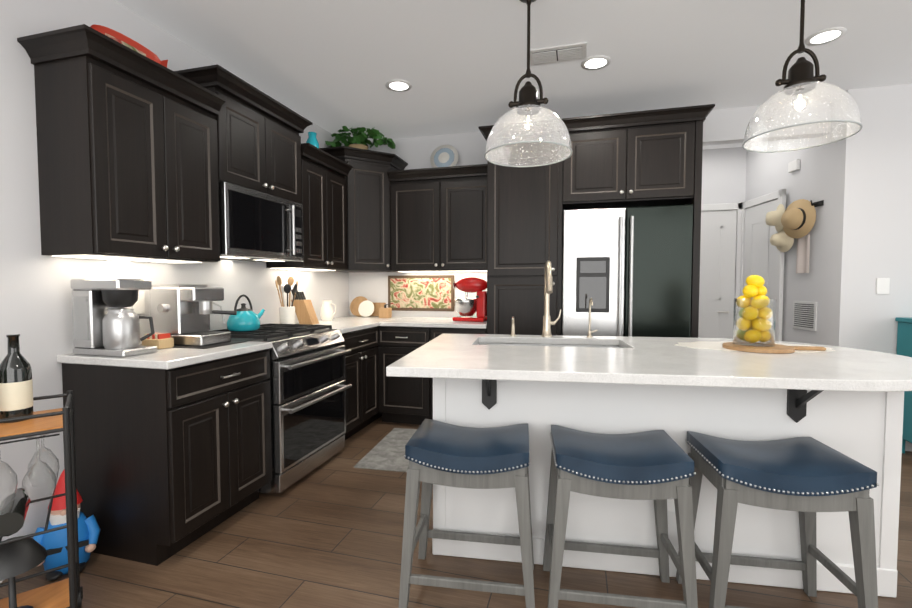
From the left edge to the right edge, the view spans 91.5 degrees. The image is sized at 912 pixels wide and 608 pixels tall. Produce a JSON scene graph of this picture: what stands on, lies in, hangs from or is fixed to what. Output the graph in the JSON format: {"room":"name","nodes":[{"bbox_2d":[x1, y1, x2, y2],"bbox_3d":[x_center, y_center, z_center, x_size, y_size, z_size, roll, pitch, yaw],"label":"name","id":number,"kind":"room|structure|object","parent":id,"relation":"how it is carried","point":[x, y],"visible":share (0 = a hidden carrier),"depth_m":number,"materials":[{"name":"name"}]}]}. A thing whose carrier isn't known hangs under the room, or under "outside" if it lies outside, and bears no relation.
{"room":"kitchen","nodes":[
{"label":"kitchen","id":0,"kind":"room"},
{"bbox_2d":[0,0,348,540],"bbox_3d":[-1.643,-0.239,2.970,0.120,2.700,9.000,1,2,15],"label":"wall","id":1,"kind":"structure","parent":0,"point":[36,314],"depth_m":2.00,"materials":[{"name":"white paint"}]},
{"bbox_2d":[25,28,224,262],"bbox_3d":[-1.600,-0.687,2.248,0.326,0.915,0.688,1,2,15],"label":"upper cabinet","id":2,"kind":"object","parent":1,"relation":"attached to","point":[141,156],"depth_m":2.00,"materials":[{"name":"black wood"}]},
{"bbox_2d":[90,24,167,67],"bbox_3d":[-1.548,-1.206,2.126,0.048,0.129,0.400,1,2,15],"label":"platter","id":3,"kind":"object","parent":2,"relation":"on","point":[132,44],"visible":0.25,"depth_m":2.12,"materials":[{"name":"red glazed ceramic"}]},
{"bbox_2d":[132,292,144,313],"bbox_3d":[-1.729,-0.006,2.417,0.007,0.120,0.070,1,2,15],"label":"outlet","id":4,"kind":"object","parent":1,"relation":"attached to","point":[139,307],"depth_m":2.43,"materials":[{"name":"white plastic"}]},
{"bbox_2d":[177,68,304,207],"bbox_3d":[-1.405,-1.031,2.952,0.326,0.615,0.795,1,2,15],"label":"upper cabinet","id":5,"kind":"object","parent":1,"relation":"attached to","point":[262,150],"depth_m":2.83,"materials":[{"name":"black wood"}]},
{"bbox_2d":[218,182,303,261],"bbox_3d":[-1.368,-0.510,2.963,0.399,0.422,0.758,1,2,15],"label":"over-the-range microwave","id":6,"kind":"object","parent":5,"relation":"attached to","point":[255,226],"visible":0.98,"depth_m":2.83,"materials":[{"name":"silver metal"}]},
{"bbox_2d":[266,144,348,271],"bbox_3d":[-1.212,-0.746,3.674,0.326,0.915,0.672,1,2,15],"label":"upper cabinet","id":7,"kind":"object","parent":1,"relation":"attached to","point":[326,210],"depth_m":3.60,"materials":[{"name":"black wood"}]},
{"bbox_2d":[306,132,318,147],"bbox_3d":[-1.172,-1.298,3.627,0.110,0.190,0.110,1,2,15],"label":"vase","id":8,"kind":"object","parent":7,"relation":"on","point":[312,139],"visible":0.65,"depth_m":3.59,"materials":[{"name":"teal ceramic"}]},
{"bbox_2d":[345,156,392,271],"bbox_3d":[-0.796,-0.791,4.062,0.293,0.959,0.293,1,2,15],"label":"upper cabinet","id":9,"kind":"object","parent":0,"relation":"attached to","point":[368,175],"depth_m":4.05,"materials":[{"name":"black wood"}]},
{"bbox_2d":[0,416,911,607],"bbox_3d":[1.976,1.181,2.044,7.620,0.060,9.000,1,2,15],"label":"floor","id":10,"kind":"structure","parent":0,"point":[328,533],"depth_m":1.93,"materials":[{"name":"brown wood"}]},
{"bbox_2d":[0,334,82,607],"bbox_3d":[-1.649,0.636,1.330,0.782,1.090,0.362,-2,3,-39],"label":"bar cart","id":11,"kind":"object","parent":10,"relation":"on","point":[19,418],"visible":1,"depth_m":1.47,"materials":[{"name":"black metal"}]},
{"bbox_2d":[33,470,99,580],"bbox_3d":[-1.689,0.937,1.915,0.200,0.441,0.204,1,2,15],"label":"gnome","id":12,"kind":"object","parent":10,"relation":"on","point":[54,543],"visible":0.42,"depth_m":1.89,"materials":[{"name":"blue"}]},
{"bbox_2d":[62,348,271,565],"bbox_3d":[-1.442,0.700,2.310,0.626,0.880,0.652,1,2,15],"label":"base cabinet","id":13,"kind":"object","parent":10,"relation":"on","point":[163,459],"depth_m":2.02,"materials":[{"name":"black wood"}]},
{"bbox_2d":[57,341,271,371],"bbox_3d":[-1.439,0.243,2.280,0.642,0.035,0.672,1,2,15],"label":"countertop","id":14,"kind":"structure","parent":13,"relation":"on","point":[163,359],"depth_m":2.02,"materials":[{"name":"white stone"}]},
{"bbox_2d":[70,279,156,356],"bbox_3d":[-1.600,0.058,2.091,0.310,0.350,0.183,1,2,15],"label":"coffee maker","id":15,"kind":"object","parent":14,"relation":"on","point":[106,323],"visible":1,"depth_m":2.03,"materials":[{"name":"silver metal"}]},
{"bbox_2d":[142,332,173,348],"bbox_3d":[-1.526,0.188,2.274,0.120,0.075,0.085,1,2,15],"label":"basket","id":16,"kind":"object","parent":14,"relation":"on","point":[161,340],"visible":0.9,"depth_m":2.24,"materials":[{"name":"beige wood"}]},
{"bbox_2d":[149,284,246,348],"bbox_3d":[-1.431,0.056,2.432,0.436,0.325,0.300,1,2,15],"label":"espresso machine","id":17,"kind":"object","parent":14,"relation":"on","point":[180,313],"visible":0.96,"depth_m":2.35,"materials":[{"name":"silver metal"}]},
{"bbox_2d":[213,323,351,493],"bbox_3d":[-1.199,0.624,2.980,0.730,0.915,0.758,1,2,15],"label":"range","id":18,"kind":"object","parent":10,"relation":"on","point":[308,386],"visible":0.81,"depth_m":2.79,"materials":[{"name":"silver metal"}]},
{"bbox_2d":[227,294,264,330],"bbox_3d":[-1.375,0.052,2.919,0.200,0.232,0.258,1,2,15],"label":"kettle","id":19,"kind":"object","parent":18,"relation":"on","point":[245,319],"visible":0.98,"depth_m":2.83,"materials":[{"name":"teal metal"}]},
{"bbox_2d":[338,328,380,439],"bbox_3d":[-1.066,0.642,3.689,0.626,0.880,0.660,1,2,15],"label":"base cabinet","id":20,"kind":"object","parent":10,"relation":"on","point":[363,363],"depth_m":3.63,"materials":[{"name":"black wood"}]},
{"bbox_2d":[354,428,416,471],"bbox_3d":[-0.319,1.091,3.360,0.600,0.010,0.840,0,2,11],"label":"kitchen rug","id":21,"kind":"object","parent":10,"relation":"on","point":[386,453],"visible":0.46,"depth_m":3.22,"materials":[{"name":"grey fabric"}]},
{"bbox_2d":[381,328,488,424],"bbox_3d":[-0.142,0.625,4.096,0.981,0.880,0.625,1,2,15],"label":"base cabinet","id":22,"kind":"object","parent":10,"relation":"on","point":[406,400],"depth_m":3.86,"materials":[{"name":"black wood"}]},
{"bbox_2d":[310,316,400,335],"bbox_3d":[-0.979,0.172,3.966,0.642,0.035,1.283,1,2,15],"label":"countertop","id":23,"kind":"structure","parent":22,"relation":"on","point":[347,323],"depth_m":3.84,"materials":[{"name":"white stone"}]},
{"bbox_2d":[275,276,297,323],"bbox_3d":[-1.323,-0.022,3.483,0.168,0.393,0.166,1,2,15],"label":"utensil crock","id":24,"kind":"object","parent":23,"relation":"on","point":[287,314],"visible":0.96,"depth_m":3.45,"materials":[{"name":"white ceramic"}]},
{"bbox_2d":[291,289,318,323],"bbox_3d":[-1.265,0.021,3.708,0.212,0.288,0.100,1,2,15],"label":"knife block","id":25,"kind":"object","parent":23,"relation":"on","point":[305,311],"visible":0.9,"depth_m":3.67,"materials":[{"name":"brown wood"}]},
{"bbox_2d":[320,300,335,320],"bbox_3d":[-1.150,0.060,4.010,0.152,0.185,0.118,1,2,15],"label":"pitcher","id":26,"kind":"object","parent":23,"relation":"on","point":[327,313],"visible":1,"depth_m":3.97,"materials":[{"name":"white ceramic"}]},
{"bbox_2d":[350,296,377,316],"bbox_3d":[-0.951,0.026,4.514,0.284,0.208,0.090,1,3,24],"label":"cutting board","id":27,"kind":"object","parent":23,"relation":"on","point":[360,306],"depth_m":4.52,"materials":[{"name":"brown wood"}]},
{"bbox_2d":[378,303,385,315],"bbox_3d":[-0.818,-0.051,4.598,0.220,0.354,0.091,1,2,15],"label":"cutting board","id":28,"kind":"object","parent":23,"relation":"on","point":[380,305],"depth_m":4.56,"materials":[{"name":"brown wood"}]},
{"bbox_2d":[379,304,391,317],"bbox_3d":[-0.695,0.062,4.371,0.100,0.150,0.090,1,2,15],"label":"box","id":29,"kind":"object","parent":23,"relation":"on","point":[385,312],"visible":1,"depth_m":4.33,"materials":[{"name":"brown wood"}]},
{"bbox_2d":[381,317,484,327],"bbox_3d":[-0.128,0.168,4.066,0.948,0.035,0.643,1,2,15],"label":"countertop","id":30,"kind":"structure","parent":22,"relation":"on","point":[405,322],"depth_m":3.84,"materials":[{"name":"white stone"}]},
{"bbox_2d":[452,277,486,321],"bbox_3d":[0.139,-0.046,4.016,0.328,0.396,0.243,1,2,15],"label":"stand mixer","id":31,"kind":"object","parent":30,"relation":"on","point":[466,308],"visible":0.96,"depth_m":3.94,"materials":[{"name":"red metal"}]},
{"bbox_2d":[399,419,534,607],"bbox_3d":[0.062,0.840,1.812,0.516,0.641,0.351,0,2,9],"label":"stool","id":32,"kind":"object","parent":10,"relation":"on","point":[442,453],"visible":1,"depth_m":1.67,"materials":[{"name":"grey wood"}]},
{"bbox_2d":[485,121,564,334],"bbox_3d":[0.620,-0.176,3.856,0.595,2.500,0.628,1,2,15],"label":"tall cabinet","id":33,"kind":"object","parent":10,"relation":"on","point":[524,209],"depth_m":3.54,"materials":[{"name":"black wood"}]},
{"bbox_2d":[543,425,697,607],"bbox_3d":[0.611,0.844,1.728,0.516,0.641,0.351,0,2,9],"label":"stool","id":34,"kind":"object","parent":10,"relation":"on","point":[657,466],"visible":1,"depth_m":1.59,"materials":[{"name":"grey wood"}]},
{"bbox_2d":[562,205,692,337],"bbox_3d":[1.340,0.172,3.620,0.905,1.805,0.718,1,2,15],"label":"refrigerator","id":35,"kind":"object","parent":10,"relation":"on","point":[628,270],"visible":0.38,"depth_m":3.30,"materials":[{"name":"silver metal"}]},
{"bbox_2d":[392,376,903,597],"bbox_3d":[0.865,0.704,2.255,1.965,0.875,1.290,1,2,15],"label":"kitchen island","id":36,"kind":"object","parent":10,"relation":"on","point":[872,437],"depth_m":1.88,"materials":[{"name":"white paint"}]},
{"bbox_2d":[386,333,911,407],"bbox_3d":[0.891,0.250,2.168,2.314,0.039,1.412,1,2,15],"label":"island countertop","id":37,"kind":"structure","parent":36,"relation":"on","point":[844,375],"depth_m":1.82,"materials":[{"name":"white stone"}]},
{"bbox_2d":[510,316,515,335],"bbox_3d":[0.355,0.141,2.791,0.040,0.127,0.100,1,2,15],"label":"soap dispenser","id":38,"kind":"object","parent":37,"relation":"on","point":[513,326],"depth_m":2.81,"materials":[{"name":"beige"}]},
{"bbox_2d":[477,343,621,347],"bbox_3d":[0.530,0.355,2.535,0.922,0.200,0.517,1,2,15],"label":"sink","id":39,"kind":"object","parent":37,"relation":"in","point":[609,345],"depth_m":2.70,"materials":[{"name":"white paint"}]},
{"bbox_2d":[542,260,561,335],"bbox_3d":[0.566,-0.026,2.661,0.123,0.471,0.302,1,2,15],"label":"faucet","id":40,"kind":"object","parent":37,"relation":"on","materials":[{"name":"beige"}]},
{"bbox_2d":[587,298,596,335],"bbox_3d":[0.833,0.084,2.711,0.065,0.246,0.103,1,2,15],"label":"faucet","id":41,"kind":"object","parent":37,"relation":"on","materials":[{"name":"beige"}]},
{"bbox_2d":[676,341,834,352],"bbox_3d":[1.546,0.222,2.323,0.756,0.002,0.420,1,2,15],"label":"lace doily","id":42,"kind":"object","parent":37,"relation":"on","point":[713,345],"visible":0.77,"depth_m":2.36,"materials":[{"name":"white fabric"}]},
{"bbox_2d":[722,342,825,353],"bbox_3d":[1.583,0.218,2.207,0.450,0.016,0.299,1,2,15],"label":"serving board","id":43,"kind":"object","parent":42,"relation":"on","point":[778,349],"visible":0.92,"depth_m":2.16,"materials":[{"name":"brown wood"}]},
{"bbox_2d":[733,275,775,346],"bbox_3d":[1.517,0.029,2.259,0.179,0.355,0.179,1,2,15],"label":"glass vase","id":44,"kind":"object","parent":43,"relation":"on","point":[749,306],"visible":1,"depth_m":2.22,"materials":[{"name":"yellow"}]},
{"bbox_2d":[676,431,878,607],"bbox_3d":[1.155,0.847,1.645,0.516,0.641,0.351,0,2,9],"label":"stool","id":45,"kind":"object","parent":10,"relation":"on","point":[807,478],"visible":1,"depth_m":1.51,"materials":[{"name":"grey wood"}]},
{"bbox_2d":[895,317,911,452],"bbox_3d":[3.672,0.611,2.979,0.980,1.000,0.425,1,2,15],"label":"sideboard","id":46,"kind":"object","parent":10,"relation":"on","point":[904,339],"visible":0.46,"depth_m":3.20,"materials":[{"name":"teal paint"}]},
{"bbox_2d":[115,0,911,149],"bbox_3d":[1.976,-1.596,1.927,7.620,0.100,9.000,1,2,15],"label":"ceiling","id":47,"kind":"structure","parent":0,"point":[335,66],"depth_m":2.78,"materials":[{"name":"white paint"}]},
{"bbox_2d":[386,79,411,91],"bbox_3d":[-0.418,-1.597,3.244,0.183,0.007,0.195,1,2,15],"label":"recessed light","id":48,"kind":"object","parent":47,"relation":"in","point":[396,85],"depth_m":3.25,"materials":[{"name":"white paint"}]},
{"bbox_2d":[484,0,572,166],"bbox_3d":[0.363,-1.153,2.230,0.439,0.809,0.439,1,2,15],"label":"pendant light","id":49,"kind":"object","parent":47,"relation":"hanging from","point":[527,106],"visible":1,"depth_m":2.19,"materials":[{"name":"clear glass"}]},
{"bbox_2d":[530,42,586,65],"bbox_3d":[0.640,-1.575,2.811,0.360,0.015,0.200,1,2,15],"label":"ceiling vent","id":50,"kind":"object","parent":47,"relation":"in","point":[559,54],"visible":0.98,"depth_m":2.79,"materials":[{"name":"white metal"}]},
{"bbox_2d":[581,55,610,69],"bbox_3d":[0.917,-1.583,2.910,0.183,0.007,0.195,1,2,15],"label":"recessed light","id":51,"kind":"object","parent":47,"relation":"in","point":[597,62],"depth_m":2.91,"materials":[{"name":"white paint"}]},
{"bbox_2d":[742,0,862,152],"bbox_3d":[1.587,-1.158,2.041,0.439,0.784,0.439,1,2,15],"label":"pendant light","id":52,"kind":"object","parent":47,"relation":"hanging from","point":[801,81],"visible":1,"depth_m":2.01,"materials":[{"name":"clear glass"}]},
{"bbox_2d":[805,27,846,45],"bbox_3d":[2.167,-1.570,2.603,0.188,0.007,0.197,1,2,15],"label":"recessed light","id":53,"kind":"object","parent":47,"relation":"in","point":[821,37],"depth_m":2.61,"materials":[{"name":"white paint"}]},
{"bbox_2d":[349,99,830,317],"bbox_3d":[1.015,-0.288,4.129,4.400,2.700,0.110,1,2,15],"label":"wall","id":54,"kind":"structure","parent":0,"point":[417,152],"depth_m":4.28,"materials":[{"name":"white paint"}]},
{"bbox_2d":[321,146,404,171],"bbox_3d":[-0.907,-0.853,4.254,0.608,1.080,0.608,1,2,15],"label":"crown molding","id":55,"kind":"structure","parent":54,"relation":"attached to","point":[347,153],"depth_m":3.97,"materials":[{"name":"black wood"}]},
{"bbox_2d":[325,126,395,149],"bbox_3d":[-0.895,-1.568,4.231,0.637,0.348,0.547,1,2,15],"label":"plant","id":56,"kind":"object","parent":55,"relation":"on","point":[359,140],"visible":0.77,"depth_m":4.16,"materials":[{"name":"green plant"}]},
{"bbox_2d":[388,275,454,310],"bbox_3d":[-0.354,-0.108,4.438,0.700,0.355,0.024,1,2,15],"label":"framed picture","id":57,"kind":"object","parent":54,"relation":"attached to","point":[421,292],"depth_m":4.42,"materials":[{"name":"multicoloured"}]},
{"bbox_2d":[389,164,484,271],"bbox_3d":[-0.102,-0.768,4.184,0.981,0.915,0.326,1,2,15],"label":"upper cabinet","id":58,"kind":"object","parent":54,"relation":"attached to","point":[437,215],"depth_m":4.03,"materials":[{"name":"black wood"}]},
{"bbox_2d":[430,145,457,167],"bbox_3d":[-0.115,-1.380,4.236,0.280,0.297,0.117,1,2,15],"label":"plate","id":59,"kind":"object","parent":58,"relation":"on","point":[444,155],"visible":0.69,"depth_m":4.23,"materials":[{"name":"white ceramic"}]},
{"bbox_2d":[461,291,468,297],"bbox_3d":[0.087,-0.086,4.328,0.070,0.120,0.007,1,2,15],"label":"outlet","id":60,"kind":"object","parent":54,"relation":"attached to","point":[462,293],"depth_m":4.33,"materials":[{"name":"white plastic"}]},
{"bbox_2d":[561,105,700,209],"bbox_3d":[1.355,-1.102,3.617,0.926,0.630,0.628,1,2,15],"label":"upper cabinet","id":61,"kind":"object","parent":54,"relation":"attached to","point":[627,159],"depth_m":3.31,"materials":[{"name":"black wood"}]},
{"bbox_2d":[701,147,746,261],"bbox_3d":[2.865,-0.318,4.851,1.310,2.700,0.100,1,2,15],"label":"wall","id":62,"kind":"structure","parent":0,"point":[723,175],"depth_m":4.75,"materials":[{"name":"white paint"}]},
{"bbox_2d":[698,189,785,340],"bbox_3d":[2.589,-0.006,4.514,1.011,2.105,0.717,1,2,15],"label":"door","id":63,"kind":"structure","parent":62,"relation":"attached to","point":[720,255],"depth_m":4.72,"materials":[{"name":"white paint"}]},
{"bbox_2d":[745,87,871,348],"bbox_3d":[3.075,-0.284,4.043,0.380,2.700,1.350,1,2,15],"label":"wall","id":64,"kind":"structure","parent":0,"point":[834,176],"depth_m":3.51,"materials":[{"name":"white paint"}]},
{"bbox_2d":[788,159,799,172],"bbox_3d":[2.976,-1.214,3.910,0.029,0.090,0.120,0,2,6],"label":"door chime","id":65,"kind":"object","parent":64,"relation":"attached to","point":[794,165],"visible":1,"depth_m":3.89,"materials":[{"name":"white plastic"}]},
{"bbox_2d":[765,199,823,272],"bbox_3d":[2.900,-0.580,3.867,0.257,0.625,0.533,1,2,15],"label":"hats","id":66,"kind":"object","parent":64,"relation":"attached to","point":[794,219],"visible":1,"depth_m":3.79,"materials":[{"name":"beige wicker"}]},
{"bbox_2d":[792,301,817,330],"bbox_3d":[2.965,0.097,3.781,0.014,0.240,0.290,0,2,6],"label":"air vent","id":67,"kind":"object","parent":64,"relation":"in","point":[804,315],"visible":1,"depth_m":3.76,"materials":[{"name":"white metal"}]},
{"bbox_2d":[862,83,911,353],"bbox_3d":[4.592,-0.240,2.994,3.100,2.700,0.120,1,2,15],"label":"wall","id":68,"kind":"structure","parent":0,"point":[889,238],"depth_m":3.29,"materials":[{"name":"white paint"}]},
{"bbox_2d":[876,278,889,293],"bbox_3d":[3.185,-0.133,3.315,0.080,0.120,0.007,1,2,15],"label":"light switch","id":69,"kind":"object","parent":68,"relation":"attached to","point":[882,287],"depth_m":3.31,"materials":[{"name":"white plastic"}]},
{"bbox_2d":[905,441,911,451],"bbox_3d":[4.447,1.060,3.018,3.165,0.100,0.014,1,2,15],"label":"baseboard","id":70,"kind":"structure","parent":68,"relation":"attached to","point":[908,446],"depth_m":3.31,"materials":[{"name":"white paint"}]}
]}

